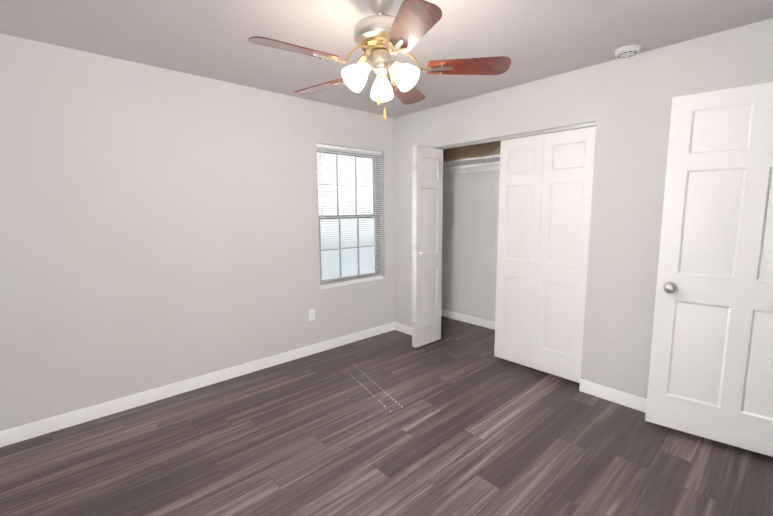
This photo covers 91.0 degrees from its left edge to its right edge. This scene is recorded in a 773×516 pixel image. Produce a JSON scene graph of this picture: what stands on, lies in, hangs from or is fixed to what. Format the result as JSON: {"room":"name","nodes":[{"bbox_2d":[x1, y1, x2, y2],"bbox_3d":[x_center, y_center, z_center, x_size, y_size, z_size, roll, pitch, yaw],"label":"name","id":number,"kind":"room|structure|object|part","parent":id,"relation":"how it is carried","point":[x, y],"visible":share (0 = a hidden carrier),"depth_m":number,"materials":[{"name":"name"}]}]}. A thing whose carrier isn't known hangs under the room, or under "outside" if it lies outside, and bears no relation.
{"room":"empty bedroom","nodes":[
{"label":"empty bedroom","id":0,"kind":"room"},
{"bbox_2d":[0,33,394,430],"bbox_3d":[-1.105,-0.222,3.413,5.070,2.440,0.140,-7,10,-42],"label":"wall","id":1,"kind":"structure","parent":0,"point":[159,227],"depth_m":2.77,"materials":[{"name":"beige paint"}]},
{"bbox_2d":[0,322,395,446],"bbox_3d":[-1.356,0.986,3.225,3.950,0.095,0.014,-7,10,-42],"label":"baseboard","id":2,"kind":"structure","parent":1,"relation":"attached to","point":[39,428],"depth_m":2.92,"materials":[{"name":"white wood"}]},
{"bbox_2d":[308,308,314,320],"bbox_3d":[-0.736,0.560,3.747,0.070,0.114,0.008,-7,10,-42],"label":"electrical outlet plate","id":3,"kind":"object","parent":1,"relation":"attached to","point":[311,314],"visible":1,"depth_m":3.74,"materials":[{"name":"white plastic"}]},
{"bbox_2d":[317,147,384,288],"bbox_3d":[-0.386,-0.437,4.038,0.865,1.420,0.124,-7,10,-42],"label":"window","id":4,"kind":"structure","parent":1,"relation":"in","point":[358,272],"depth_m":4.13,"materials":[{"name":"grey plastic"}]},
{"bbox_2d":[316,143,382,286],"bbox_3d":[-0.365,-0.440,4.014,0.853,1.404,0.052,-7,10,-42],"label":"window blinds","id":5,"kind":"object","parent":4,"relation":"attached to","point":[332,148],"visible":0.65,"depth_m":3.98,"materials":[{"name":"white plastic"}]},
{"bbox_2d":[0,316,772,515],"bbox_3d":[0.519,1.252,1.813,5.070,0.100,4.940,-7,10,-42],"label":"floor","id":6,"kind":"structure","parent":0,"point":[481,429],"depth_m":2.25,"materials":[{"name":"plastic"}]},
{"bbox_2d":[0,0,772,117],"bbox_3d":[0.503,-1.267,1.491,5.070,0.100,4.940,-7,10,-42],"label":"ceiling","id":7,"kind":"structure","parent":0,"point":[533,40],"depth_m":2.21,"materials":[{"name":"paint"}]},
{"bbox_2d":[248,0,510,119],"bbox_3d":[-0.063,-0.968,1.867,1.192,0.582,1.192,-7,10,-42],"label":"fan","id":8,"kind":"object","parent":7,"relation":"hanging from","point":[380,38],"visible":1,"depth_m":1.79,"materials":[{"name":"brown wood"}]},
{"bbox_2d":[615,45,640,57],"bbox_3d":[1.553,-1.327,2.448,0.144,0.037,0.144,-7,10,-42],"label":"smoke detector","id":9,"kind":"object","parent":7,"relation":"attached to","point":[627,51],"visible":1,"depth_m":2.41,"materials":[{"name":"white plastic"}]},
{"bbox_2d":[441,170,499,321],"bbox_3d":[1.698,-0.315,4.005,0.120,2.440,2.750,-7,10,-42],"label":"wall","id":10,"kind":"structure","parent":0,"point":[470,233],"depth_m":4.67,"materials":[{"name":"beige paint"}]},
{"bbox_2d":[441,309,494,329],"bbox_3d":[1.615,0.848,4.153,0.014,0.095,2.630,-7,10,-42],"label":"baseboard","id":11,"kind":"structure","parent":10,"relation":"attached to","point":[445,313],"depth_m":4.78,"materials":[{"name":"white wood"}]},
{"bbox_2d":[443,147,500,174],"bbox_3d":[1.477,-1.015,3.799,0.364,0.373,2.626,-7,10,-42],"label":"closet shelf","id":12,"kind":"object","parent":10,"relation":"attached to","point":[487,163],"visible":0.1,"depth_m":4.34,"materials":[{"name":"white wood"}]},
{"bbox_2d":[443,141,500,161],"bbox_3d":[1.605,-1.294,3.882,0.004,0.464,2.628,-7,10,-42],"label":"wall panel","id":13,"kind":"object","parent":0,"point":[473,151],"depth_m":4.53,"materials":[{"name":"brown wood"}]},
{"bbox_2d":[394,18,772,398],"bbox_3d":[1.327,-0.201,3.127,0.100,2.440,3.560,-7,10,-42],"label":"wall","id":14,"kind":"structure","parent":0,"point":[625,104],"depth_m":2.70,"materials":[{"name":"beige paint"}]},
{"bbox_2d":[396,322,411,334],"bbox_3d":[0.298,0.835,4.322,0.014,0.095,0.545,-7,10,-42],"label":"baseboard","id":15,"kind":"structure","parent":14,"relation":"attached to","point":[400,327],"depth_m":4.42,"materials":[{"name":"white wood"}]},
{"bbox_2d":[411,145,442,347],"bbox_3d":[0.423,-0.095,3.819,0.403,1.970,0.093,-7,10,-42],"label":"door","id":16,"kind":"structure","parent":14,"relation":"in","point":[427,167],"depth_m":3.79,"materials":[{"name":"white paint"},{"name":"polished brass"}]},
{"bbox_3d":[0.406,-0.098,3.847,0.390,1.970,0.028,-7,10,-42],"label":"bifold door panel","id":17,"kind":"part","parent":16,"relation":"part of","materials":[{"name":"white wood"}]},
{"bbox_2d":[435,122,595,149],"bbox_3d":[1.021,-1.048,3.332,0.036,0.025,1.541,-7,10,-42],"label":"track rail","id":18,"kind":"object","parent":14,"relation":"attached to","point":[578,126],"visible":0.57,"depth_m":3.18,"materials":[{"name":"silver metal"}]},
{"bbox_2d":[494,126,595,382],"bbox_3d":[1.271,-0.017,3.169,0.061,1.970,0.783,-7,10,-42],"label":"door","id":19,"kind":"structure","parent":14,"relation":"in","point":[568,168],"depth_m":3.13,"materials":[{"name":"white paint"}]},
{"bbox_3d":[1.138,-0.035,3.313,0.061,1.970,0.390,-7,10,-42],"label":"bifold door panel","id":20,"kind":"part","parent":19,"relation":"part of","materials":[{"name":"white wood"}]},
{"bbox_2d":[579,379,646,412],"bbox_3d":[1.959,1.056,2.511,0.014,0.095,1.300,-7,10,-42],"label":"baseboard","id":21,"kind":"structure","parent":14,"relation":"attached to","point":[629,400],"depth_m":2.81,"materials":[{"name":"white wood"}]},
{"bbox_3d":[0.930,0.140,0.474,4.090,2.440,0.140,-7,10,-42],"label":"wall","id":22,"kind":"structure","parent":0,"visible":0},
{"bbox_2d":[645,82,772,456],"bbox_3d":[2.015,0.089,2.125,0.811,2.030,0.177,5,9,38],"label":"entry door","id":23,"kind":"structure","parent":22,"relation":"in","point":[711,368],"depth_m":2.19,"materials":[{"name":"white paint"}]},
{"label":"outside","id":24,"kind":"structure","parent":0,"visible":0},
{"bbox_2d":[317,153,374,279],"bbox_3d":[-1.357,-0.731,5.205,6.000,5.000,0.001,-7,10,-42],"label":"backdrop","id":25,"kind":"structure","parent":24,"point":[336,268],"depth_m":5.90,"materials":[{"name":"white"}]}
]}

